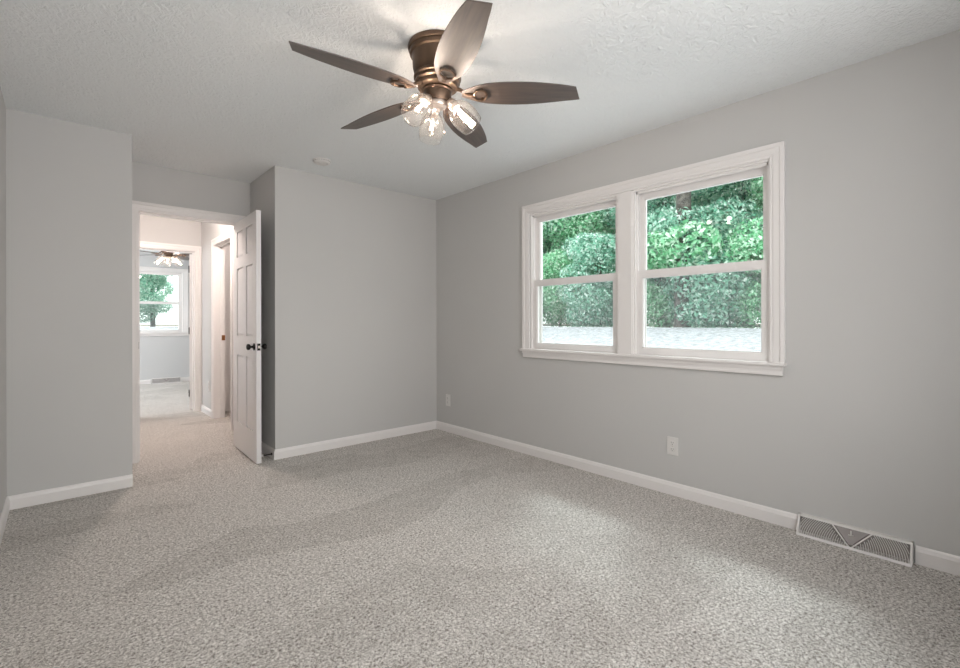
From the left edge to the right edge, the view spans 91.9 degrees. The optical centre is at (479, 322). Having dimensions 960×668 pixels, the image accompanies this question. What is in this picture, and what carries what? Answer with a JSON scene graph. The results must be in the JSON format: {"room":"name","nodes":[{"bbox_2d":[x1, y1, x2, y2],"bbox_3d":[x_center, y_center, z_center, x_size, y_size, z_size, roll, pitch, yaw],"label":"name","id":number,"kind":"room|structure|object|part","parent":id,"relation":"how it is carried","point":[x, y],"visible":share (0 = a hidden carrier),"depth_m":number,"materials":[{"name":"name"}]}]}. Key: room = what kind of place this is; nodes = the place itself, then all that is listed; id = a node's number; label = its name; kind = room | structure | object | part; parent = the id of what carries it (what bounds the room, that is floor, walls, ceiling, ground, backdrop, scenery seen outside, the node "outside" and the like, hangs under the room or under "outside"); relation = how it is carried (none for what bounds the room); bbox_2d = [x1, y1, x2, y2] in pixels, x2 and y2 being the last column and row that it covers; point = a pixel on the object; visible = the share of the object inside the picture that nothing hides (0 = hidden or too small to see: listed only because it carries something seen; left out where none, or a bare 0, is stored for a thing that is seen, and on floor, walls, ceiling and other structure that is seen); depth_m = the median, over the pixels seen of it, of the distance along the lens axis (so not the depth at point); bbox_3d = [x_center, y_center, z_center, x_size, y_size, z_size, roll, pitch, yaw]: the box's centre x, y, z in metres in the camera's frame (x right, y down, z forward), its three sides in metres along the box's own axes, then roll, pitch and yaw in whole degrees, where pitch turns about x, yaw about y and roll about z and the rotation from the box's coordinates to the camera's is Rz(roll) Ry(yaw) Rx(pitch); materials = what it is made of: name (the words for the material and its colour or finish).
{"room":"empty bedroom","nodes":[
{"label":"empty bedroom","id":0,"kind":"room"},
{"bbox_2d":[0,87,6,515],"bbox_3d":[-1.638,-0.081,1.352,0.130,2.440,5.362,0,0,-42],"label":"wall","id":1,"kind":"structure","parent":0,"point":[3,427],"depth_m":2.66,"materials":[{"name":"grey paint"}]},
{"bbox_2d":[0,474,132,543],"bbox_3d":[-1.147,1.097,1.366,0.614,0.083,4.467,0,0,-42],"label":"baseboard","id":2,"kind":"structure","parent":1,"relation":"attached to","point":[23,500],"depth_m":2.97,"materials":[{"name":"white wood"}]},
{"bbox_2d":[6,108,131,495],"bbox_3d":[-2.904,-0.079,3.306,0.614,2.440,0.765,0,0,-42],"label":"wall","id":3,"kind":"structure","parent":0,"point":[69,184],"depth_m":3.00,"materials":[{"name":"grey paint"}]},
{"bbox_2d":[140,252,188,379],"bbox_3d":[-6.560,-0.072,8.297,4.800,2.440,0.133,0,0,-42],"label":"wall","id":4,"kind":"structure","parent":0,"point":[160,356],"depth_m":8.76,"materials":[{"name":"grey paint"}]},
{"bbox_2d":[140,379,150,384],"bbox_3d":[-7.198,1.107,7.619,2.940,0.083,0.014,0,0,-42],"label":"baseboard","id":5,"kind":"structure","parent":4,"relation":"attached to","point":[142,382],"depth_m":8.55,"materials":[{"name":"white wood"}]},
{"bbox_2d":[140,266,188,335],"bbox_3d":[-6.133,-0.380,8.678,1.165,1.284,0.220,0,0,-42],"label":"window","id":6,"kind":"structure","parent":4,"relation":"in","point":[182,330],"depth_m":8.92,"materials":[{"name":"white wood"}]},
{"bbox_3d":[-6.142,-0.640,8.691,0.950,0.595,0.030,0,0,-42],"label":"sash","id":7,"kind":"part","parent":6,"relation":"part of","materials":[{"name":"white plastic"}]},
{"bbox_3d":[-6.117,-0.096,8.665,0.950,0.575,0.030,0,0,-42],"label":"sash","id":8,"kind":"part","parent":6,"relation":"part of","materials":[{"name":"glass"}]},
{"bbox_2d":[151,377,180,383],"bbox_3d":[-5.908,1.098,8.746,0.460,0.098,0.072,0,0,-42],"label":"air vent","id":9,"kind":"object","parent":4,"relation":"in","point":[168,379],"visible":1,"depth_m":8.74,"materials":[{"name":"white metal"}]},
{"bbox_2d":[181,377,188,381],"bbox_3d":[-5.285,1.104,9.349,1.260,0.083,0.014,0,0,-42],"label":"baseboard","id":10,"kind":"structure","parent":4,"relation":"attached to","point":[183,379],"depth_m":8.96,"materials":[{"name":"white wood"}]},
{"bbox_2d":[140,214,200,246],"bbox_3d":[-4.169,-0.076,5.566,4.683,2.440,0.120,0,0,-42],"label":"wall","id":11,"kind":"structure","parent":0,"point":[157,229],"depth_m":5.77,"materials":[{"name":"grey paint"}]},
{"bbox_2d":[140,241,201,410],"bbox_3d":[-3.918,0.086,5.979,0.635,2.115,1.325,0,0,15],"label":"door frame","id":12,"kind":"structure","parent":11,"relation":"in","point":[195,263],"depth_m":5.97,"materials":[{"name":"white wood"}]},
{"bbox_2d":[132,161,249,215],"bbox_3d":[-2.540,-0.079,4.070,0.950,2.440,0.120,0,0,-42],"label":"wall","id":13,"kind":"structure","parent":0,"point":[150,183],"depth_m":4.01,"materials":[{"name":"grey paint"}]},
{"bbox_2d":[132,200,266,463],"bbox_3d":[-2.304,0.080,3.797,0.880,2.120,0.881,0,0,-42],"label":"door","id":14,"kind":"structure","parent":13,"relation":"attached to","point":[247,346],"depth_m":3.83,"materials":[{"name":"white wood"}]},
{"bbox_3d":[-1.840,0.199,3.719,0.059,0.058,0.058,0,0,-41],"label":"knob","id":15,"kind":"part","parent":14,"relation":"part of","materials":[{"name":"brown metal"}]},
{"bbox_2d":[201,222,232,408],"bbox_3d":[-2.862,-0.079,5.263,0.110,2.440,2.082,0,0,-42],"label":"wall","id":16,"kind":"structure","parent":0,"point":[209,231],"depth_m":5.78,"materials":[{"name":"grey paint"}]},
{"bbox_2d":[201,404,210,416],"bbox_3d":[-3.399,1.101,5.765,0.014,0.083,0.614,0,0,-42],"label":"baseboard","id":17,"kind":"structure","parent":16,"relation":"attached to","point":[204,409],"depth_m":5.77,"materials":[{"name":"white wood"}]},
{"bbox_2d":[211,229,232,430],"bbox_3d":[-2.565,0.082,5.503,0.913,2.117,0.879,0,0,-42],"label":"door frame","id":18,"kind":"structure","parent":16,"relation":"in","point":[218,244],"depth_m":5.50,"materials":[{"name":"white wood"}]},
{"bbox_2d":[225,245,230,410],"bbox_3d":[-2.867,-0.079,6.484,1.521,2.440,0.264,0,0,-42],"label":"wall","id":19,"kind":"structure","parent":0,"point":[227,248],"depth_m":5.96,"materials":[{"name":"white paint"}]},
{"bbox_2d":[250,165,436,448],"bbox_3d":[-1.347,-0.082,4.698,1.662,2.440,0.789,0,0,-42],"label":"wall","id":20,"kind":"structure","parent":0,"point":[348,269],"depth_m":4.25,"materials":[{"name":"grey paint"}]},
{"bbox_2d":[0,381,959,667],"bbox_3d":[-2.920,1.201,4.126,5.000,0.120,11.240,0,0,-42],"label":"floor","id":21,"kind":"structure","parent":0,"point":[435,548],"depth_m":2.12,"materials":[{"name":"beige carpet"}]},
{"bbox_2d":[0,0,959,254],"bbox_3d":[-2.854,-1.369,4.197,5.600,0.140,11.850,0,0,-42],"label":"ceiling","id":22,"kind":"structure","parent":0,"point":[216,88],"depth_m":2.37,"materials":[{"name":"white paint"}]},
{"bbox_2d":[140,250,189,266],"bbox_3d":[-4.884,-1.085,7.311,1.294,0.421,1.254,0,0,-42],"label":"ceiling fan","id":23,"kind":"object","parent":22,"relation":"attached to","point":[168,255],"visible":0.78,"depth_m":7.34,"materials":[{"name":"brown metal"}]},
{"bbox_3d":[-4.971,-1.075,7.737,0.154,0.006,0.566,-12,1,-6],"label":"fan blade","id":24,"kind":"part","parent":23,"relation":"part of","materials":[{"name":"brown wood"}]},
{"bbox_2d":[313,157,330,165],"bbox_3d":[-1.273,-1.286,3.738,0.140,0.031,0.140,0,0,-42],"label":"smoke detector","id":25,"kind":"object","parent":22,"relation":"attached to","point":[320,161],"visible":1,"depth_m":3.70,"materials":[{"name":"white plastic"}]},
{"bbox_2d":[289,0,578,147],"bbox_3d":[-0.245,-1.093,2.180,1.265,0.421,1.294,0,0,-42],"label":"ceiling fan","id":26,"kind":"object","parent":22,"relation":"attached to","point":[440,58],"visible":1,"depth_m":2.12,"materials":[{"name":"brown metal"}]},
{"bbox_3d":[-0.525,-1.083,1.972,0.566,0.006,0.154,0,12,-36],"label":"fan blade","id":27,"kind":"part","parent":26,"relation":"part of","materials":[{"name":"brown wood"}]},
{"bbox_3d":[-0.521,-1.083,2.440,0.566,0.006,0.154,0,12,36],"label":"fan blade","id":28,"kind":"part","parent":26,"relation":"part of","materials":[{"name":"brown wood"}]},
{"bbox_3d":[-0.326,-1.092,2.112,0.173,0.063,0.079,0,12,-36],"label":"blade arm","id":29,"kind":"part","parent":26,"relation":"part of","materials":[{"name":"brown metal"}]},
{"bbox_3d":[-0.326,-1.092,2.293,0.173,0.063,0.079,0,12,36],"label":"blade arm","id":30,"kind":"part","parent":26,"relation":"part of","materials":[{"name":"brown metal"}]},
{"bbox_3d":[-0.283,-0.965,2.102,0.154,0.158,0.126,0,0,-42],"label":"lamp shade","id":31,"kind":"part","parent":26,"relation":"part of","materials":[{"name":"clear glass"}]},
{"bbox_2d":[420,94,431,106],"bbox_3d":[-0.248,-1.026,2.145,0.062,0.064,0.050,0,0,-42],"label":"socket","id":32,"kind":"object","parent":26,"relation":"attached to","point":[426,100],"depth_m":2.13,"materials":[{"name":"silver metal"}]},
{"bbox_2d":[429,109,438,118],"bbox_3d":[-0.226,-1.026,2.274,0.048,0.064,0.063,0,0,-19],"label":"socket","id":33,"kind":"object","parent":26,"relation":"attached to","point":[434,115],"depth_m":2.26,"materials":[{"name":"silver metal"}]},
{"bbox_3d":[-0.153,-1.093,2.057,0.079,0.063,0.173,12,-4,-17],"label":"blade arm","id":34,"kind":"part","parent":26,"relation":"part of","materials":[{"name":"brown metal"}]},
{"bbox_2d":[447,98,458,111],"bbox_3d":[-0.128,-1.026,2.192,0.063,0.064,0.048,0,0,9],"label":"socket","id":35,"kind":"object","parent":26,"relation":"attached to","point":[452,104],"depth_m":2.18,"materials":[{"name":"silver metal"}]},
{"bbox_3d":[-0.154,-1.093,2.350,0.079,0.063,0.173,-13,-4,18],"label":"blade arm","id":36,"kind":"part","parent":26,"relation":"part of","materials":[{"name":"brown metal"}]},
{"bbox_3d":[-0.082,-1.084,1.824,0.154,0.006,0.566,12,-4,-17],"label":"fan blade","id":37,"kind":"part","parent":26,"relation":"part of","materials":[{"name":"brown wood"}]},
{"bbox_3d":[-0.069,-0.965,2.183,0.141,0.158,0.147,0,0,-42],"label":"lamp shade","id":38,"kind":"part","parent":26,"relation":"part of","materials":[{"name":"clear glass"}]},
{"bbox_3d":[-0.075,-1.084,2.581,0.154,0.006,0.566,-13,-4,18],"label":"fan blade","id":39,"kind":"part","parent":26,"relation":"part of","materials":[{"name":"brown wood"}]},
{"bbox_3d":[-0.047,-1.093,2.204,0.173,0.063,0.079,0,-12,0],"label":"blade arm","id":40,"kind":"part","parent":26,"relation":"part of","materials":[{"name":"brown metal"}]},
{"bbox_3d":[0.196,-1.084,2.200,0.566,0.006,0.154,0,-12,0],"label":"fan blade","id":41,"kind":"part","parent":26,"relation":"part of","materials":[{"name":"brown wood"}]},
{"bbox_2d":[436,30,959,562],"bbox_3d":[0.108,-0.084,4.426,0.132,2.440,7.580,0,0,-42],"label":"wall","id":42,"kind":"structure","parent":0,"point":[860,427],"depth_m":2.50,"materials":[{"name":"grey paint"}]},
{"bbox_2d":[446,394,449,405],"bbox_3d":[-0.332,0.810,4.809,0.009,0.118,0.074,0,0,-42],"label":"wall outlet","id":43,"kind":"object","parent":42,"relation":"attached to","point":[447,395],"visible":1,"depth_m":4.81,"materials":[{"name":"white plastic"}]},
{"bbox_2d":[261,421,797,529],"bbox_3d":[-0.210,1.095,3.433,1.676,0.083,3.947,0,0,-42],"label":"baseboard","id":44,"kind":"structure","parent":42,"relation":"attached to","point":[749,509],"depth_m":3.61,"materials":[{"name":"white wood"}]},
{"bbox_2d":[519,141,786,375],"bbox_3d":[1.079,-0.350,3.342,0.215,1.298,1.980,0,0,-42],"label":"window","id":45,"kind":"structure","parent":42,"relation":"in","point":[629,347],"depth_m":3.23,"materials":[{"name":"white wood"}]},
{"bbox_3d":[0.795,-0.057,3.732,0.010,0.572,0.811,0,0,-42],"label":"screen frame","id":46,"kind":"part","parent":45,"relation":"part of","materials":[{"name":"white plastic"}]},
{"bbox_3d":[0.775,-0.339,3.714,0.167,1.177,0.841,0,0,-42],"label":"frame","id":47,"kind":"part","parent":45,"relation":"part of","materials":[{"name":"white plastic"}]},
{"bbox_3d":[0.740,-0.064,3.682,0.030,0.586,0.811,0,0,-42],"label":"sash","id":48,"kind":"part","parent":45,"relation":"part of","materials":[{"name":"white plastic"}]},
{"bbox_3d":[0.767,-0.610,3.707,0.030,0.598,0.811,0,0,-42],"label":"sash","id":49,"kind":"part","parent":45,"relation":"part of","materials":[{"name":"white plastic"}]},
{"bbox_3d":[1.444,-0.059,3.014,0.010,0.572,0.820,0,0,-42],"label":"screen frame","id":50,"kind":"part","parent":45,"relation":"part of","materials":[{"name":"white plastic"}]},
{"bbox_3d":[1.424,-0.340,2.997,0.167,1.177,0.850,0,0,-42],"label":"frame","id":51,"kind":"part","parent":45,"relation":"part of","materials":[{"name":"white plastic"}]},
{"bbox_3d":[1.389,-0.066,2.965,0.030,0.586,0.820,0,0,-42],"label":"sash","id":52,"kind":"part","parent":45,"relation":"part of","materials":[{"name":"white plastic"}]},
{"bbox_3d":[1.416,-0.612,2.990,0.030,0.598,0.820,0,0,-42],"label":"sash","id":53,"kind":"part","parent":45,"relation":"part of","materials":[{"name":"clear glass"}]},
{"bbox_2d":[667,436,677,455],"bbox_3d":[1.263,0.814,3.045,0.009,0.118,0.074,0,0,-42],"label":"wall outlet","id":54,"kind":"object","parent":42,"relation":"attached to","point":[672,442],"visible":1,"depth_m":3.04,"materials":[{"name":"white plastic"}]},
{"bbox_2d":[796,512,913,567],"bbox_3d":[1.866,1.084,2.333,0.072,0.098,0.455,0,0,-42],"label":"air vent","id":55,"kind":"object","parent":42,"relation":"in","point":[897,547],"visible":1,"depth_m":2.32,"materials":[{"name":"white metal"}]},
{"bbox_3d":[1.862,1.080,2.330,0.039,0.070,0.138,0,0,-42],"label":"plate","id":56,"kind":"part","parent":55,"relation":"part of","materials":[{"name":"grey metal"}]},
{"bbox_2d":[916,545,959,575],"bbox_3d":[2.278,1.090,1.920,0.014,0.083,0.695,0,0,-42],"label":"baseboard","id":57,"kind":"structure","parent":42,"relation":"attached to","point":[937,560],"depth_m":2.12,"materials":[{"name":"white wood"}]},
{"label":"outside","id":58,"kind":"structure","parent":0,"visible":0},
{"bbox_2d":[171,327,760,351],"bbox_3d":[3.866,0.794,7.877,9.700,1.270,38.500,0,0,-42],"label":"paving","id":59,"kind":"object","parent":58,"point":[732,339],"visible":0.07,"depth_m":11.79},
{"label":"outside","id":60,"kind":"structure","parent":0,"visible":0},
{"bbox_2d":[140,327,172,329],"bbox_3d":[-15.943,0.830,8.164,19.300,1.270,11.500,0,0,-42],"label":"paving","id":61,"kind":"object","parent":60,"point":[141,328],"visible":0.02,"depth_m":18.19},
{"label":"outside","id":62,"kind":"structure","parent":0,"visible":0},
{"bbox_2d":[543,324,760,326],"bbox_3d":[17.262,0.115,15.948,21.000,0.001,44.500,0,0,-42],"label":"soil","id":63,"kind":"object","parent":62,"point":[543,324],"depth_m":19.02,"materials":[{"name":"green soil"}]},
{"bbox_2d":[543,216,576,287],"bbox_3d":[2.435,-3.329,20.304,4.736,7.409,5.392,0,0,-4],"label":"leafy tree","id":64,"kind":"object","parent":63,"relation":"on","point":[567,219],"visible":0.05,"depth_m":18.78,"materials":[{"name":"green plant"}]},
{"bbox_2d":[543,249,591,326],"bbox_3d":[3.066,-1.172,18.068,3.071,3.346,2.933,0,0,-20],"label":"leafy shrub","id":65,"kind":"object","parent":63,"relation":"on","point":[551,300],"visible":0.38,"depth_m":17.44,"materials":[{"name":"green plant"}]},
{"bbox_2d":[543,208,615,318],"bbox_3d":[4.581,-4.041,18.837,4.775,8.804,3.912,0,0,26],"label":"leafy tree","id":66,"kind":"object","parent":63,"relation":"on","point":[589,222],"visible":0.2,"depth_m":17.93,"materials":[{"name":"green plant"}]},
{"bbox_2d":[550,222,615,323],"bbox_3d":[5.279,-4.165,22.127,6.676,9.173,5.863,0,0,3],"label":"leafy tree","id":67,"kind":"object","parent":63,"relation":"on","point":[614,222],"visible":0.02,"depth_m":22.49,"materials":[{"name":"green plant"}]},
{"bbox_2d":[556,232,615,326],"bbox_3d":[4.090,-1.331,16.368,2.835,3.788,2.685,0,0,31],"label":"leafy shrub","id":68,"kind":"object","parent":63,"relation":"on","point":[595,299],"visible":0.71,"depth_m":15.81,"materials":[{"name":"green plant"}]},
{"bbox_2d":[598,183,730,325],"bbox_3d":[5.967,-3.169,15.883,4.510,7.056,5.135,0,0,-1],"label":"leafy tree","id":69,"kind":"object","parent":63,"relation":"on","point":[655,212],"visible":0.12,"depth_m":14.97,"materials":[{"name":"green plant"}]},
{"bbox_2d":[647,242,702,327],"bbox_3d":[5.875,-1.103,14.959,2.528,3.194,2.992,0,0,-33],"label":"leafy shrub","id":70,"kind":"object","parent":63,"relation":"on","point":[655,306],"visible":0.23,"depth_m":14.42,"materials":[{"name":"green plant"}]},
{"bbox_2d":[647,191,724,326],"bbox_3d":[6.252,-4.018,13.350,3.688,8.356,4.563,0,0,-42],"label":"tree","id":71,"kind":"object","parent":63,"relation":"on","point":[683,200],"visible":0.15,"depth_m":13.20,"materials":[{"name":"green plant"}]},
{"bbox_2d":[647,184,738,327],"bbox_3d":[7.757,-5.516,19.878,5.280,11.885,6.446,0,0,-21],"label":"leafy tree","id":72,"kind":"object","parent":63,"relation":"on","point":[699,200],"visible":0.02,"depth_m":17.36,"materials":[{"name":"green plant"}]},
{"bbox_2d":[654,195,762,327],"bbox_3d":[6.697,-1.514,13.668,3.176,4.243,3.007,0,0,-34],"label":"leafy shrub","id":73,"kind":"object","parent":63,"relation":"on","point":[709,293],"visible":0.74,"depth_m":12.98,"materials":[{"name":"green plant"}]},
{"bbox_2d":[691,179,762,327],"bbox_3d":[10.282,-4.174,17.300,5.863,9.173,6.676,0,0,25],"label":"leafy tree","id":74,"kind":"object","parent":63,"relation":"on","point":[742,193],"visible":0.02,"depth_m":16.28,"materials":[{"name":"green plant"}]},
{"bbox_2d":[724,216,762,327],"bbox_3d":[8.029,-1.239,12.237,3.307,3.530,2.794,0,0,-3],"label":"leafy shrub","id":75,"kind":"object","parent":63,"relation":"on","point":[755,294],"visible":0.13,"depth_m":12.13,"materials":[{"name":"green plant"}]},
{"bbox_2d":[735,176,762,288],"bbox_3d":[9.424,-4.133,13.403,4.870,8.980,3.990,0,0,-11],"label":"leafy tree","id":76,"kind":"object","parent":63,"relation":"on","point":[757,196],"visible":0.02,"depth_m":13.96,"materials":[{"name":"green plant"}]},
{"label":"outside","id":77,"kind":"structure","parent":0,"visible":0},
{"bbox_2d":[140,325,177,325],"bbox_3d":[-17.923,0.178,27.273,58.000,0.001,19.500,0,0,-42],"label":"soil","id":78,"kind":"object","parent":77,"point":[140,325],"visible":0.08,"depth_m":23.88,"materials":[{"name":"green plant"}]},
{"bbox_2d":[140,274,174,326],"bbox_3d":[-14.162,-1.803,20.306,2.706,4.234,3.081,0,0,-38],"label":"leafy tree","id":79,"kind":"object","parent":78,"relation":"on","point":[154,284],"visible":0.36,"depth_m":19.96,"materials":[{"name":"green plant"}]}
]}

